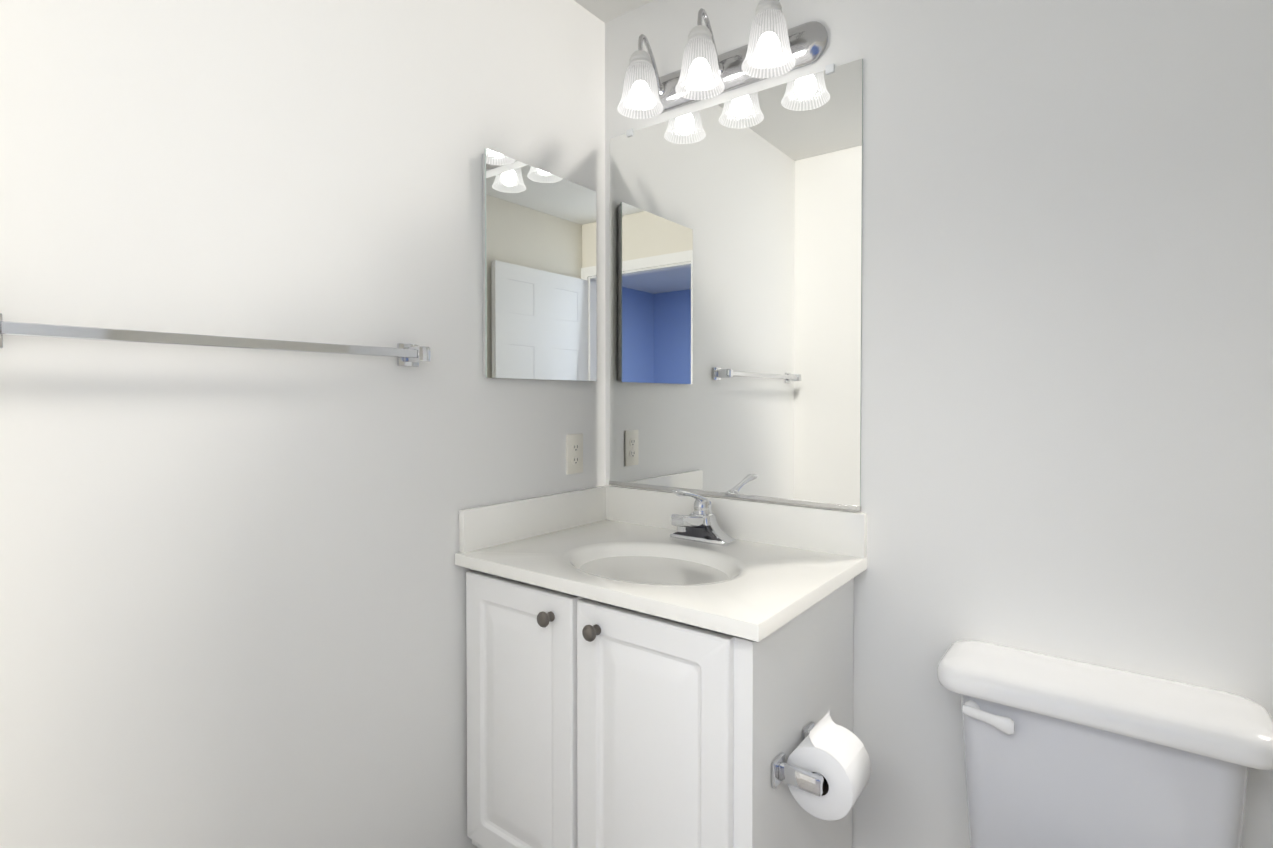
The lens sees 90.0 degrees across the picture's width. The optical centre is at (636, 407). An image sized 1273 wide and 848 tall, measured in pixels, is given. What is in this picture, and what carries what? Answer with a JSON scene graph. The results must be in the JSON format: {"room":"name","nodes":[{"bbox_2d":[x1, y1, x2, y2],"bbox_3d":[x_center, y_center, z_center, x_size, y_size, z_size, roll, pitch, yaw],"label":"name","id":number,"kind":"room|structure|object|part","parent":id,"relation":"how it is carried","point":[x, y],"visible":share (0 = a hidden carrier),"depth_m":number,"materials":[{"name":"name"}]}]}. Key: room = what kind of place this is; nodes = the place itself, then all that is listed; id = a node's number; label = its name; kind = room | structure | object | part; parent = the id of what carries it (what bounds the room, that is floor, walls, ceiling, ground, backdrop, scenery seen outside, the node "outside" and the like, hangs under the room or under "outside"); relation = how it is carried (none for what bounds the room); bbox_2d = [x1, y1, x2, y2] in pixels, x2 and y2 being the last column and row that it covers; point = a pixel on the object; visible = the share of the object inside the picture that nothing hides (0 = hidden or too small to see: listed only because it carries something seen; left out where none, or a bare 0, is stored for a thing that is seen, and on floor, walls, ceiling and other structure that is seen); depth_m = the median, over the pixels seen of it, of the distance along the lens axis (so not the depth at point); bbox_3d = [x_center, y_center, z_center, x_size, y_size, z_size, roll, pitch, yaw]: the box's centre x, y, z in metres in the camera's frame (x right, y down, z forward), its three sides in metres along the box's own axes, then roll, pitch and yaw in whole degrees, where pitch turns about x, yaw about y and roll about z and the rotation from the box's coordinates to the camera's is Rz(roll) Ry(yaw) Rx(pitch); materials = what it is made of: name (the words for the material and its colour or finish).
{"room":"bathroom","nodes":[
{"label":"bathroom","id":0,"kind":"room"},
{"bbox_2d":[0,0,604,847],"bbox_3d":[-0.594,0.001,1.480,0.100,2.435,1.500,1,1,37],"label":"wall","id":1,"kind":"structure","parent":0,"point":[232,596],"depth_m":1.22,"materials":[{"name":"white paint"}]},
{"bbox_2d":[0,313,429,366],"bbox_3d":[-0.715,-0.117,1.176,0.070,0.052,0.749,1,1,37],"label":"towel rail","id":2,"kind":"object","parent":1,"relation":"attached to","point":[411,355],"visible":1,"depth_m":1.09,"materials":[{"name":"silver metal"}]},
{"bbox_2d":[482,148,596,380],"bbox_3d":[-0.263,-0.372,1.807,0.023,0.585,0.430,1,1,37],"label":"medicine cabinet mirror","id":3,"kind":"object","parent":1,"relation":"attached to","point":[539,273],"visible":0.89,"depth_m":1.77,"materials":[{"name":"silver metal"}]},
{"bbox_2d":[566,433,582,473],"bbox_3d":[-0.186,0.139,1.929,0.008,0.120,0.072,1,1,37],"label":"duplex electrical outlet","id":4,"kind":"object","parent":1,"relation":"attached to","point":[574,453],"visible":1,"depth_m":1.92,"materials":[{"name":"white plastic"}]},
{"bbox_2d":[574,0,653,22],"bbox_3d":[0.059,-1.257,0.830,1.900,0.100,1.915,1,1,37],"label":"ceiling","id":5,"kind":"structure","parent":0,"point":[604,11],"depth_m":1.94,"materials":[{"name":"paint"}]},
{"bbox_2d":[605,0,1272,847],"bbox_3d":[0.607,-0.001,1.573,1.900,2.435,0.100,1,1,37],"label":"wall","id":6,"kind":"structure","parent":0,"point":[1067,350],"depth_m":1.32,"materials":[{"name":"white paint"}]},
{"bbox_2d":[459,485,866,557],"bbox_3d":[0.058,0.309,1.568,0.828,0.108,0.571,1,1,37],"label":"backsplash","id":7,"kind":"structure","parent":6,"relation":"attached to","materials":[{"name":"white stone"}]},
{"bbox_2d":[617,0,827,118],"bbox_3d":[0.180,-0.948,1.701,0.610,0.213,0.187,1,1,37],"label":"sconce","id":8,"kind":"object","parent":6,"relation":"attached to","point":[773,47],"visible":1,"depth_m":1.66,"materials":[{"name":"white glass"}]},
{"bbox_3d":[0.011,-0.904,1.795,0.131,0.122,0.131,1,1,37],"label":"lamp shade","id":9,"kind":"part","parent":8,"relation":"part of","materials":[{"name":"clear glass"}]},
{"bbox_3d":[0.167,-0.902,1.677,0.131,0.122,0.131,1,1,37],"label":"lamp shade","id":10,"kind":"part","parent":8,"relation":"part of","materials":[{"name":"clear glass"}]},
{"bbox_3d":[0.323,-0.900,1.558,0.131,0.122,0.131,1,1,37],"label":"lamp shade","id":11,"kind":"part","parent":8,"relation":"part of","materials":[{"name":"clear glass"}]},
{"bbox_2d":[609,59,862,510],"bbox_3d":[0.230,-0.304,1.784,0.795,1.106,0.010,1,1,37],"label":"vanity mirror","id":12,"kind":"object","parent":6,"relation":"attached to","point":[735,290],"visible":1,"depth_m":1.74,"materials":[{"name":"silver metal"}]},
{"bbox_3d":[0.058,1.278,0.870,1.900,0.100,1.915,1,1,37],"label":"floor","id":13,"kind":"structure","parent":0,"visible":0},
{"bbox_2d":[455,485,866,847],"bbox_3d":[0.050,0.714,1.565,0.828,1.007,0.595,1,1,37],"label":"bathroom vanity","id":14,"kind":"object","parent":13,"relation":"on","point":[646,668],"visible":1,"depth_m":1.39,"materials":[{"name":"white paint"}]},
{"bbox_3d":[-0.279,0.748,1.496,0.362,0.671,0.020,1,1,37],"label":"door","id":15,"kind":"part","parent":14,"relation":"part of","materials":[{"name":"white paint"}]},
{"bbox_3d":[0.023,0.751,1.267,0.370,0.671,0.020,1,1,37],"label":"door","id":16,"kind":"part","parent":14,"relation":"part of","materials":[{"name":"white paint"}]},
{"bbox_2d":[670,489,735,545],"bbox_3d":[0.146,0.283,1.682,0.180,0.151,0.169,1,1,37],"label":"faucet","id":17,"kind":"object","parent":14,"relation":"on","point":[701,527],"depth_m":1.69,"materials":[{"name":"silver metal"}]},
{"bbox_2d":[771,710,870,820],"bbox_3d":[0.368,0.689,1.235,0.140,0.159,0.196,1,1,37],"label":"paper holder","id":18,"kind":"object","parent":14,"relation":"attached to","point":[823,772],"visible":0.98,"depth_m":1.19,"materials":[{"name":"white paper"}]},
{"bbox_2d":[937,640,1272,847],"bbox_3d":[0.687,0.866,0.984,0.500,0.722,0.740,1,1,37],"label":"toilet","id":19,"kind":"object","parent":13,"relation":"on","point":[1059,752],"visible":1,"depth_m":1.14,"materials":[{"name":"white ceramic"}]},
{"bbox_3d":[0.676,0.596,1.224,0.089,0.038,0.032,1,1,37],"label":"handle","id":20,"kind":"part","parent":19,"relation":"part of","materials":[{"name":"white ceramic"}]},
{"bbox_3d":[0.859,0.761,1.208,0.428,0.413,0.168,1,1,37],"label":"tank","id":21,"kind":"part","parent":19,"relation":"part of","materials":[{"name":"white ceramic"}]},
{"bbox_3d":[0.845,0.529,1.186,0.500,0.056,0.218,1,1,37],"label":"lid","id":22,"kind":"part","parent":19,"relation":"part of","materials":[{"name":"white ceramic"}]}
]}

